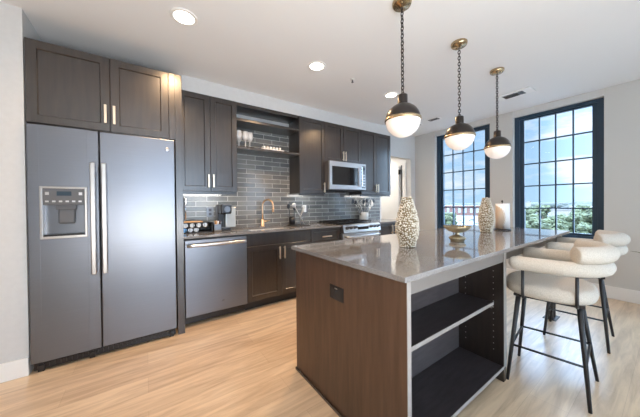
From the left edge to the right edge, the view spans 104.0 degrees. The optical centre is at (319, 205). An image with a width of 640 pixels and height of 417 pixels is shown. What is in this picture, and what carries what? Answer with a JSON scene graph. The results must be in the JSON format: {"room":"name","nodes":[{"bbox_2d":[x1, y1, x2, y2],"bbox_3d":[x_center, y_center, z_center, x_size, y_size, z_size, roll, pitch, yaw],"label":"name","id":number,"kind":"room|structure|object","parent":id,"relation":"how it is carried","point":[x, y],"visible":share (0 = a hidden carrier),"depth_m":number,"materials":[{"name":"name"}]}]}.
{"room":"kitchen","nodes":[
{"label":"kitchen","id":0,"kind":"room"},
{"bbox_2d":[0,2,42,373],"bbox_3d":[-3.391,-0.081,1.440,2.490,2.652,0.835,-1,1,-35],"label":"wall","id":1,"kind":"structure","parent":0,"point":[15,25],"depth_m":1.78,"materials":[{"name":"paint"}]},
{"bbox_2d":[0,357,28,382],"bbox_3d":[-3.086,1.180,1.137,2.370,0.130,0.016,-1,1,-35],"label":"baseboard","id":2,"kind":"structure","parent":1,"relation":"attached to","point":[16,369],"depth_m":1.77,"materials":[{"name":"white paint"}]},
{"bbox_2d":[236,114,302,223],"bbox_3d":[-0.698,-0.129,3.757,4.580,2.652,0.120,-1,1,-35],"label":"wall","id":3,"kind":"structure","parent":0,"point":[238,115],"depth_m":3.58,"materials":[{"name":"paint"}]},
{"bbox_2d":[24,37,174,141],"bbox_3d":[-1.943,-0.923,2.353,0.943,0.614,0.754,-1,1,-35],"label":"upper cabinet","id":4,"kind":"object","parent":3,"relation":"attached to","point":[65,87],"visible":1,"depth_m":2.03,"materials":[{"name":"brown wood"}]},
{"bbox_2d":[182,90,236,194],"bbox_3d":[-1.355,-0.706,3.000,0.632,1.140,0.341,-1,1,-35],"label":"upper cabinet","id":5,"kind":"object","parent":3,"relation":"attached to","point":[209,123],"visible":0.94,"depth_m":2.88,"materials":[{"name":"brown wood"}]},
{"bbox_2d":[236,102,298,158],"bbox_3d":[-0.748,-1.002,3.447,0.879,0.568,0.301,-1,1,-35],"label":"open shelf unit","id":6,"kind":"object","parent":3,"relation":"attached to","point":[241,109],"visible":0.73,"depth_m":3.40,"materials":[{"name":"brown wood"}]},
{"bbox_2d":[183,117,379,227],"bbox_3d":[-0.264,-0.466,3.978,3.545,1.486,0.011,-1,1,-35],"label":"backsplash","id":7,"kind":"structure","parent":3,"relation":"attached to","point":[259,178],"depth_m":3.62,"materials":[{"name":"tile"}]},
{"bbox_2d":[206,207,213,216],"bbox_3d":[-1.397,0.076,3.176,0.084,0.120,0.008,-1,1,-35],"label":"power outlet","id":8,"kind":"object","parent":7,"relation":"attached to","point":[209,210],"visible":1,"depth_m":3.17,"materials":[{"name":"white plastic"}]},
{"bbox_2d":[289,116,325,195],"bbox_3d":[-0.187,-0.724,3.815,0.452,1.140,0.341,-1,1,-35],"label":"upper cabinet","id":9,"kind":"object","parent":3,"relation":"attached to","point":[306,170],"visible":0.99,"depth_m":3.70,"materials":[{"name":"brown wood"}]},
{"bbox_2d":[324,121,360,163],"bbox_3d":[0.309,-0.997,4.161,0.764,0.611,0.341,-1,1,-35],"label":"upper cabinet","id":10,"kind":"object","parent":3,"relation":"attached to","point":[342,143],"visible":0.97,"depth_m":4.03,"materials":[{"name":"brown wood"}]},
{"bbox_2d":[325,161,365,191],"bbox_3d":[0.350,-0.462,4.112,0.757,0.454,0.468,-1,1,-35],"label":"microwave","id":11,"kind":"object","parent":10,"relation":"attached to","point":[339,176],"visible":0.94,"depth_m":3.92,"materials":[{"name":"grey metal"}]},
{"bbox_2d":[349,130,390,196],"bbox_3d":[0.939,-0.743,4.602,0.766,1.140,0.341,-1,1,-35],"label":"upper cabinet","id":12,"kind":"object","parent":3,"relation":"attached to","point":[375,147],"visible":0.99,"depth_m":4.49,"materials":[{"name":"brown wood"}]},
{"bbox_2d":[0,0,639,135],"bbox_3d":[-0.115,-1.501,1.685,8.180,0.120,9.500,-1,1,-35],"label":"ceiling","id":13,"kind":"structure","parent":0,"point":[559,49],"depth_m":2.26,"materials":[{"name":"white paint"}]},
{"bbox_2d":[169,7,197,25],"bbox_3d":[-1.031,-1.430,1.898,0.192,0.008,0.192,-1,1,-35],"label":"recessed light","id":14,"kind":"object","parent":13,"relation":"in","point":[182,16],"visible":1,"depth_m":1.89,"materials":[{"name":"white paint"}]},
{"bbox_2d":[173,11,194,23],"bbox_3d":[-1.031,-1.432,1.898,0.142,0.004,0.142,-1,1,-3],"label":"diffuser","id":15,"kind":"object","parent":14,"relation":"attached to","point":[181,17],"depth_m":1.90,"materials":[{"name":"white plastic"}]},
{"bbox_2d":[177,74,389,135],"bbox_3d":[-0.202,-1.378,3.839,3.500,0.164,0.308,-1,1,-35],"label":"soffit","id":16,"kind":"structure","parent":13,"relation":"attached to","point":[191,84],"depth_m":3.34,"materials":[{"name":"paint"}]},
{"bbox_2d":[308,61,325,70],"bbox_3d":[-0.033,-1.446,2.591,0.192,0.008,0.192,-1,1,-35],"label":"recessed light","id":17,"kind":"object","parent":13,"relation":"in","point":[314,65],"visible":1,"depth_m":2.58,"materials":[{"name":"white paint"}]},
{"bbox_2d":[310,63,323,69],"bbox_3d":[-0.033,-1.448,2.591,0.142,0.004,0.142,-1,1,-21],"label":"diffuser","id":18,"kind":"object","parent":17,"relation":"attached to","point":[313,66],"depth_m":2.59,"materials":[{"name":"white plastic"}]},
{"bbox_2d":[384,92,398,97],"bbox_3d":[0.940,-1.462,3.300,0.192,0.008,0.192,-1,1,-35],"label":"recessed light","id":19,"kind":"object","parent":13,"relation":"in","point":[389,94],"visible":0.99,"depth_m":3.28,"materials":[{"name":"white paint"}]},
{"bbox_2d":[386,93,396,96],"bbox_3d":[0.940,-1.464,3.300,0.142,0.004,0.142,0,1,42],"label":"diffuser","id":20,"kind":"object","parent":19,"relation":"attached to","point":[387,94],"depth_m":3.29,"materials":[{"name":"white plastic"}]},
{"bbox_2d":[385,0,421,137],"bbox_3d":[0.587,-0.970,1.780,0.252,0.958,0.252,-1,1,-35],"label":"pendant lamp","id":21,"kind":"object","parent":13,"relation":"hanging from","point":[403,119],"visible":1,"depth_m":1.73,"materials":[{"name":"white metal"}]},
{"bbox_2d":[427,117,440,121],"bbox_3d":[1.946,-1.480,4.271,0.120,0.010,0.200,-1,1,-35],"label":"ceiling vent","id":22,"kind":"object","parent":13,"relation":"in","point":[435,118],"visible":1,"depth_m":4.26,"materials":[{"name":"grey metal"}]},
{"bbox_2d":[444,38,475,150],"bbox_3d":[1.250,-0.981,2.243,0.252,0.958,0.252,0,1,32],"label":"pendant lamp","id":23,"kind":"object","parent":13,"relation":"hanging from","point":[460,135],"visible":1,"depth_m":2.19,"materials":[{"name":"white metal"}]},
{"bbox_2d":[483,67,511,158],"bbox_3d":[1.922,-0.992,2.712,0.252,0.958,0.252,-1,1,4],"label":"pendant lamp","id":24,"kind":"object","parent":13,"relation":"hanging from","point":[497,147],"visible":1,"depth_m":2.66,"materials":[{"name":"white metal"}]},
{"bbox_2d":[495,86,535,100],"bbox_3d":[2.575,-1.474,3.301,0.210,0.018,0.380,-1,1,-32],"label":"ceiling vent","id":25,"kind":"object","parent":13,"relation":"in","point":[526,90],"visible":1,"depth_m":3.26,"materials":[{"name":"white metal"}]},
{"bbox_2d":[0,286,639,416],"bbox_3d":[-0.088,1.240,1.710,8.180,0.060,9.500,-1,1,-35],"label":"floor","id":26,"kind":"structure","parent":0,"point":[243,363],"depth_m":1.77,"materials":[{"name":"brown wood"}]},
{"bbox_2d":[26,123,176,371],"bbox_3d":[-1.912,0.309,2.335,0.926,1.826,0.782,-1,1,-35],"label":"refrigerator","id":27,"kind":"object","parent":26,"relation":"on","point":[101,205],"visible":1,"depth_m":2.01,"materials":[{"name":"grey metal"}]},
{"bbox_2d":[174,74,184,334],"bbox_3d":[-1.529,-0.011,2.656,0.058,2.452,0.707,-1,1,-35],"label":"cabinet end panel","id":28,"kind":"object","parent":26,"relation":"on","point":[178,154],"visible":0.61,"depth_m":2.37,"materials":[{"name":"brown wood"}]},
{"bbox_2d":[184,234,246,323],"bbox_3d":[-1.230,0.756,2.855,0.634,0.870,0.672,-1,1,-35],"label":"dishwasher","id":29,"kind":"object","parent":26,"relation":"on","point":[215,268],"visible":0.94,"depth_m":2.62,"materials":[{"name":"grey metal"}]},
{"bbox_2d":[245,229,310,309],"bbox_3d":[-0.637,0.758,3.318,0.866,0.886,0.646,-1,1,-35],"label":"base cabinet","id":30,"kind":"object","parent":26,"relation":"on","point":[271,260],"visible":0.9,"depth_m":3.02,"materials":[{"name":"espresso wood"},{"name":"brushed nickel"}]},
{"bbox_2d":[184,223,341,238],"bbox_3d":[-0.696,0.300,3.280,2.010,0.024,0.639,-1,1,-35],"label":"countertop","id":31,"kind":"structure","parent":30,"relation":"on","point":[240,230],"depth_m":3.06,"materials":[{"name":"grey stone"}]},
{"bbox_2d":[184,221,212,233],"bbox_3d":[-1.437,0.240,2.884,0.320,0.116,0.266,-1,1,-35],"label":"organizer","id":32,"kind":"object","parent":31,"relation":"on","point":[209,228],"visible":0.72,"depth_m":2.88,"materials":[{"name":"black metal"}]},
{"bbox_2d":[213,222,221,231],"bbox_3d":[-1.215,0.241,2.933,0.084,0.110,0.140,-1,1,-35],"label":"cup","id":33,"kind":"object","parent":31,"relation":"on","point":[216,227],"visible":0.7,"depth_m":2.87,"materials":[{"name":"white ceramic"}]},
{"bbox_2d":[215,204,235,230],"bbox_3d":[-1.163,0.136,3.111,0.201,0.315,0.292,-1,1,-35],"label":"coffee maker","id":34,"kind":"object","parent":31,"relation":"on","point":[225,213],"visible":0.83,"depth_m":3.07,"materials":[{"name":"black plastic"}]},
{"bbox_2d":[250,227,284,230],"bbox_3d":[-0.656,0.390,3.263,0.650,0.155,0.410,-1,1,-35],"label":"sink","id":35,"kind":"object","parent":31,"relation":"in","point":[282,227],"visible":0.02,"depth_m":3.45,"materials":[{"name":"silver metal"}]},
{"bbox_2d":[261,199,273,226],"bbox_3d":[-0.718,0.093,3.475,0.217,0.386,0.099,0,1,17],"label":"faucet","id":36,"kind":"object","parent":31,"relation":"on","point":[271,201],"visible":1,"depth_m":3.46,"materials":[{"name":"gold metal"}]},
{"bbox_2d":[289,217,294,224],"bbox_3d":[-0.417,0.221,3.747,0.096,0.120,0.096,-1,1,-35],"label":"utensil holder","id":37,"kind":"object","parent":31,"relation":"on","point":[291,219],"visible":0.91,"depth_m":3.71,"materials":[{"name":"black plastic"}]},
{"bbox_2d":[287,224,310,226],"bbox_3d":[-0.307,0.277,3.591,0.260,0.008,0.240,-1,1,-35],"label":"drying mat","id":38,"kind":"object","parent":31,"relation":"on","point":[294,225],"visible":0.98,"depth_m":3.53,"materials":[{"name":"black fabric"}]},
{"bbox_2d":[292,203,304,223],"bbox_3d":[-0.306,0.111,3.664,0.224,0.317,0.075,-1,1,-35],"label":"tongs","id":39,"kind":"object","parent":38,"relation":"on","point":[293,204],"visible":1,"depth_m":3.65,"materials":[{"name":"silver metal"}]},
{"bbox_2d":[307,227,339,243],"bbox_3d":[-0.077,0.747,3.709,0.499,0.889,0.646,-1,1,-35],"label":"base cabinet","id":40,"kind":"object","parent":26,"relation":"on","point":[320,235],"visible":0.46,"depth_m":3.46,"materials":[{"name":"brown wood"}]},
{"bbox_2d":[317,219,380,239],"bbox_3d":[0.476,0.710,4.038,0.770,0.946,0.738,-1,1,-35],"label":"range","id":41,"kind":"object","parent":26,"relation":"on","point":[351,228],"visible":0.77,"depth_m":3.80,"materials":[{"name":"grey metal"}]},
{"bbox_2d":[317,221,373,224],"bbox_3d":[0.441,0.277,4.078,0.770,0.028,0.631,-1,1,-35],"label":"cooktop","id":42,"kind":"object","parent":41,"relation":"in","point":[326,222],"depth_m":3.88,"materials":[{"name":"black glass"}]},
{"bbox_2d":[379,223,396,235],"bbox_3d":[1.089,0.728,4.523,0.775,0.889,0.646,-1,1,-35],"label":"base cabinet","id":43,"kind":"object","parent":26,"relation":"on","point":[386,228],"visible":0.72,"depth_m":4.22,"materials":[{"name":"brown wood"}]},
{"bbox_2d":[368,219,395,223],"bbox_3d":[1.087,0.271,4.526,0.793,0.024,0.639,-1,1,-35],"label":"countertop","id":44,"kind":"structure","parent":43,"relation":"on","point":[381,221],"depth_m":4.44,"materials":[{"name":"grey stone"}]},
{"bbox_2d":[359,212,368,219],"bbox_3d":[0.800,0.186,4.572,0.176,0.150,0.176,-1,1,-35],"label":"utensil crock","id":45,"kind":"object","parent":44,"relation":"on","point":[364,215],"visible":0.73,"depth_m":4.49,"materials":[{"name":"white ceramic"}]},
{"bbox_2d":[296,236,561,416],"bbox_3d":[1.194,0.748,2.234,2.704,0.889,0.983,-1,1,-35],"label":"kitchen island","id":46,"kind":"object","parent":26,"relation":"on","point":[428,346],"visible":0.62,"depth_m":1.50,"materials":[{"name":"espresso wood"},{"name":"grey quartz"},{"name":"black metal"}]},
{"bbox_2d":[330,284,343,302],"bbox_3d":[0.095,0.507,1.454,0.007,0.080,0.124,-1,1,-35],"label":"power outlet","id":47,"kind":"object","parent":46,"relation":"attached to","point":[336,293],"visible":1,"depth_m":1.45,"materials":[{"name":"black plastic"}]},
{"bbox_2d":[331,287,334,296],"bbox_3d":[0.077,0.507,1.476,0.002,0.052,0.038,-1,1,-35],"label":"socket","id":48,"kind":"object","parent":47,"relation":"attached to","point":[332,288],"depth_m":1.47,"materials":[{"name":"black plastic"}]},
{"bbox_2d":[337,290,340,299],"bbox_3d":[0.109,0.507,1.430,0.002,0.052,0.038,-1,1,-35],"label":"socket","id":49,"kind":"object","parent":47,"relation":"attached to","point":[338,291],"depth_m":1.43,"materials":[{"name":"black plastic"}]},
{"bbox_2d":[291,225,569,282],"bbox_3d":[1.208,0.290,2.240,2.778,0.024,0.992,-1,1,-35],"label":"island countertop","id":50,"kind":"structure","parent":46,"relation":"on","point":[434,252],"depth_m":1.65,"materials":[{"name":"grey stone"}]},
{"bbox_2d":[395,197,419,247],"bbox_3d":[0.618,0.112,1.765,0.162,0.355,0.162,-1,1,-28],"label":"vase","id":51,"kind":"object","parent":50,"relation":"on","point":[407,229],"visible":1,"depth_m":1.72,"materials":[{"name":"beige ceramic"}]},
{"bbox_2d":[444,225,471,241],"bbox_3d":[1.091,0.219,1.988,0.198,0.126,0.197,-1,1,-35],"label":"footed bowl","id":52,"kind":"object","parent":50,"relation":"on","point":[457,229],"visible":1,"depth_m":1.95,"materials":[{"name":"gold metal"}]},
{"bbox_2d":[478,197,494,232],"bbox_3d":[1.701,0.091,2.561,0.152,0.359,0.153,-1,1,-33],"label":"vase","id":53,"kind":"object","parent":50,"relation":"on","point":[486,217],"visible":1,"depth_m":2.52,"materials":[{"name":"beige ceramic"}]},
{"bbox_2d":[493,200,510,230],"bbox_3d":[2.022,0.101,2.772,0.171,0.329,0.164,-1,1,-35],"label":"paper towel holder","id":54,"kind":"object","parent":50,"relation":"on","point":[502,211],"visible":0.99,"depth_m":2.72,"materials":[{"name":"white paper"}]},
{"bbox_2d":[411,292,491,346],"bbox_3d":[0.712,0.684,1.538,1.042,0.022,0.234,-1,1,-35],"label":"shelf","id":55,"kind":"object","parent":46,"relation":"attached to","point":[430,320],"depth_m":1.56,"materials":[{"name":"laminate"}]},
{"bbox_2d":[412,347,502,416],"bbox_3d":[0.733,1.105,1.518,1.045,0.020,0.294,-1,1,-35],"label":"shelf","id":56,"kind":"object","parent":46,"relation":"attached to","point":[446,385],"depth_m":1.56,"materials":[{"name":"laminate"}]},
{"bbox_2d":[506,239,619,413],"bbox_3d":[1.606,0.715,1.697,0.566,0.958,0.552,-1,1,-44],"label":"bar stool","id":57,"kind":"object","parent":26,"relation":"on","point":[546,275],"visible":1,"depth_m":1.56,"materials":[{"name":"beige fabric"}]},
{"bbox_2d":[543,230,630,353],"bbox_3d":[2.370,0.703,2.260,0.566,0.958,0.552,-1,1,-43],"label":"bar stool","id":58,"kind":"object","parent":26,"relation":"on","point":[618,240],"visible":0.43,"depth_m":2.07,"materials":[{"name":"beige fabric"}]},
{"bbox_2d":[390,158,405,203],"bbox_3d":[1.133,-0.172,6.566,0.120,2.652,2.730,-1,1,-35],"label":"wall","id":59,"kind":"structure","parent":0,"point":[395,162],"depth_m":5.56,"materials":[{"name":"white paint"}]},
{"bbox_2d":[381,166,400,218],"bbox_3d":[1.510,0.136,5.851,0.070,2.020,0.895,-1,1,-35],"label":"door","id":60,"kind":"structure","parent":59,"relation":"in","point":[390,205],"depth_m":5.63,"materials":[{"name":"white paint"}]},
{"bbox_2d":[401,165,401,196],"bbox_3d":[1.803,0.132,5.494,0.018,2.050,0.020,-1,1,-35],"label":"trim","id":61,"kind":"structure","parent":59,"relation":"attached to","point":[401,165],"depth_m":5.48,"materials":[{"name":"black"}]},
{"bbox_2d":[402,162,405,196],"bbox_3d":[1.836,0.107,5.442,0.022,2.100,0.078,-1,1,-35],"label":"trim","id":62,"kind":"structure","parent":59,"relation":"attached to","point":[404,163],"depth_m":5.42,"materials":[{"name":"white paint"}]},
{"bbox_2d":[406,159,414,204],"bbox_3d":[1.964,0.078,5.409,0.150,2.155,0.120,-1,1,-35],"label":"wall","id":63,"kind":"structure","parent":0,"point":[410,163],"depth_m":5.36,"materials":[{"name":"paint"}]},
{"bbox_2d":[390,134,414,159],"bbox_3d":[1.611,-1.242,5.159,0.980,0.496,0.120,-1,1,-35],"label":"trim","id":64,"kind":"structure","parent":63,"relation":"attached to","point":[400,148],"depth_m":5.17,"materials":[{"name":"paint"}]},
{"bbox_2d":[415,79,639,290],"bbox_3d":[3.988,-0.167,2.827,0.220,2.652,6.670,-1,1,-35],"label":"wall","id":65,"kind":"structure","parent":0,"point":[621,101],"depth_m":3.11,"materials":[{"name":"grey paint"}]},
{"bbox_2d":[435,118,489,136],"bbox_3d":[2.677,-1.450,4.685,0.208,0.092,0.980,-1,1,-35],"label":"trim","id":66,"kind":"structure","parent":65,"relation":"attached to","point":[486,121],"depth_m":4.41,"materials":[{"name":"paint"}]},
{"bbox_2d":[437,124,489,228],"bbox_3d":[2.694,-0.470,4.699,0.100,1.870,0.980,-1,1,-35],"label":"window","id":67,"kind":"structure","parent":65,"relation":"in","point":[441,155],"depth_m":4.84,"materials":[{"name":"blue metal"}]},
{"bbox_2d":[513,89,603,117],"bbox_3d":[3.417,-1.448,3.626,0.208,0.092,0.960,-1,1,-35],"label":"trim","id":68,"kind":"structure","parent":65,"relation":"attached to","point":[596,94],"depth_m":3.51,"materials":[{"name":"paint"}]},
{"bbox_2d":[515,97,603,238],"bbox_3d":[3.434,-0.468,3.640,0.100,1.870,0.960,-1,1,-35],"label":"window","id":69,"kind":"structure","parent":65,"relation":"in","point":[597,105],"depth_m":3.48,"materials":[{"name":"blue metal"}]},
{"bbox_2d":[506,268,639,303],"bbox_3d":[3.881,1.083,2.804,0.016,0.155,6.350,-1,1,-35],"label":"baseboard","id":70,"kind":"structure","parent":65,"relation":"attached to","point":[628,295],"depth_m":3.07,"materials":[{"name":"white paint"}]},
{"label":"outside","id":71,"kind":"structure","parent":0,"visible":0},
{"bbox_2d":[455,215,477,224],"bbox_3d":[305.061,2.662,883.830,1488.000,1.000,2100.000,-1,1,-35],"label":"ground","id":72,"kind":"structure","parent":71,"point":[458,217],"depth_m":192.22,"materials":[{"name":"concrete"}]},
{"bbox_2d":[445,212,452,224],"bbox_3d":[47.096,7.131,94.007,5.456,9.546,4.788,0,1,13],"label":"tree","id":73,"kind":"object","parent":72,"relation":"on","point":[448,218],"visible":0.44,"depth_m":92.55,"materials":[{"name":"green plant"}]},
{"bbox_2d":[448,212,457,224],"bbox_3d":[53.614,7.085,103.208,5.724,9.341,5.466,-1,1,-19],"label":"tree","id":74,"kind":"object","parent":72,"relation":"on","point":[449,213],"visible":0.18,"depth_m":101.49,"materials":[{"name":"green plant"}]},
{"bbox_2d":[445,205,479,215],"bbox_3d":[153.115,4.311,258.078,62.600,10.100,20.600,0,1,31],"label":"brick building","id":75,"kind":"structure","parent":72,"relation":"on","point":[459,211],"depth_m":252.02,"materials":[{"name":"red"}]},
{"bbox_2d":[445,201,591,207],"bbox_3d":[353.557,2.105,545.106,520.269,19.848,521.943,-1,1,-35],"label":"woods","id":76,"kind":"object","parent":72,"relation":"on","point":[552,204],"visible":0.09,"depth_m":324.43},
{"bbox_2d":[525,201,530,206],"bbox_3d":[209.394,1.980,255.129,9.600,13.700,9.600,0,1,39],"label":"tower","id":77,"kind":"structure","parent":72,"relation":"on","point":[528,203],"depth_m":249.87,"materials":[{"name":"grey paint"}]},
{"bbox_2d":[526,206,538,216],"bbox_3d":[86.493,5.768,102.173,6.316,11.343,6.648,0,1,20],"label":"tree","id":78,"kind":"object","parent":72,"relation":"on","point":[529,211],"visible":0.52,"depth_m":100.34,"materials":[{"name":"green plant"}]},
{"bbox_2d":[526,217,542,228],"bbox_3d":[51.512,7.368,60.305,3.558,9.597,4.344,-1,1,-8],"label":"tree","id":79,"kind":"object","parent":72,"relation":"on","point":[533,223],"visible":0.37,"depth_m":59.90,"materials":[{"name":"green plant"}]},
{"bbox_2d":[526,213,542,220],"bbox_3d":[67.348,7.027,79.070,4.733,9.624,5.357,-1,1,-25],"label":"tree","id":80,"kind":"object","parent":72,"relation":"on","point":[532,214],"visible":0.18,"depth_m":78.08,"materials":[{"name":"green plant"}]},
{"bbox_2d":[535,204,550,218],"bbox_3d":[106.457,5.025,119.560,6.782,12.116,6.326,0,1,8],"label":"tree","id":81,"kind":"object","parent":72,"relation":"on","point":[544,212],"visible":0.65,"depth_m":118.00,"materials":[{"name":"green plant"}]},
{"bbox_2d":[541,216,554,225],"bbox_3d":[61.205,7.317,67.329,4.661,9.378,5.289,-1,1,-7],"label":"tree","id":82,"kind":"object","parent":72,"relation":"on","point":[548,219],"visible":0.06,"depth_m":66.34,"materials":[{"name":"green plant"}]},
{"bbox_2d":[538,223,561,229],"bbox_3d":[46.078,7.769,50.063,4.806,9.089,3.598,-1,1,-42],"label":"tree","id":83,"kind":"object","parent":72,"relation":"on","point":[548,226],"visible":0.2,"depth_m":49.27,"materials":[{"name":"green plant"}]},
{"bbox_2d":[552,214,565,220],"bbox_3d":[72.407,7.069,75.299,5.012,9.508,5.234,-1,1,1],"label":"tree","id":84,"kind":"object","parent":72,"relation":"on","point":[560,216],"visible":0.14,"depth_m":74.06,"materials":[{"name":"green plant"}]},
{"bbox_2d":[547,209,571,215],"bbox_3d":[145.360,6.056,151.699,15.600,8.700,12.600,0,1,44],"label":"building","id":85,"kind":"structure","parent":72,"relation":"on","point":[566,212],"depth_m":146.97,"materials":[{"name":"grey paint"}]},
{"bbox_2d":[550,218,571,232],"bbox_3d":[55.135,7.458,56.519,4.957,9.414,4.510,0,1,25],"label":"tree","id":86,"kind":"object","parent":72,"relation":"on","point":[564,227],"visible":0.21,"depth_m":56.30,"materials":[{"name":"green plant"}]},
{"bbox_2d":[564,215,584,232],"bbox_3d":[64.999,7.109,63.687,5.354,9.785,5.336,0,1,21],"label":"tree","id":87,"kind":"object","parent":72,"relation":"on","point":[568,219],"visible":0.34,"depth_m":63.47,"materials":[{"name":"green plant"}]},
{"bbox_2d":[570,205,589,213],"bbox_3d":[115.819,5.199,111.242,7.430,11.734,6.367,0,1,25],"label":"building","id":88,"kind":"structure","parent":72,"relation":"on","point":[577,206],"depth_m":109.20,"materials":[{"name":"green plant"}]},
{"bbox_2d":[569,209,591,224],"bbox_3d":[85.241,6.293,82.222,6.226,10.680,5.336,0,1,38],"label":"tree","id":89,"kind":"object","parent":72,"relation":"on","point":[577,211],"visible":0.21,"depth_m":81.26,"materials":[{"name":"green plant"}]},
{"bbox_2d":[576,223,591,233],"bbox_3d":[49.452,7.779,46.904,3.828,9.061,3.734,-1,1,-23],"label":"tree","id":90,"kind":"object","parent":72,"relation":"on","point":[585,228],"visible":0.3,"depth_m":46.15,"materials":[{"name":"green plant"}]},
{"bbox_2d":[580,213,591,224],"bbox_3d":[76.285,6.718,70.455,5.095,10.222,5.230,-1,1,-4],"label":"tree","id":91,"kind":"object","parent":72,"relation":"on","point":[587,218],"visible":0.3,"depth_m":70.50,"materials":[{"name":"green plant"}]},
{"bbox_2d":[585,207,591,213],"bbox_3d":[98.730,5.854,90.590,5.849,11.138,5.934,0,1,16],"label":"tree","id":92,"kind":"object","parent":72,"relation":"on","point":[588,211],"visible":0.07,"depth_m":90.01,"materials":[{"name":"green plant"}]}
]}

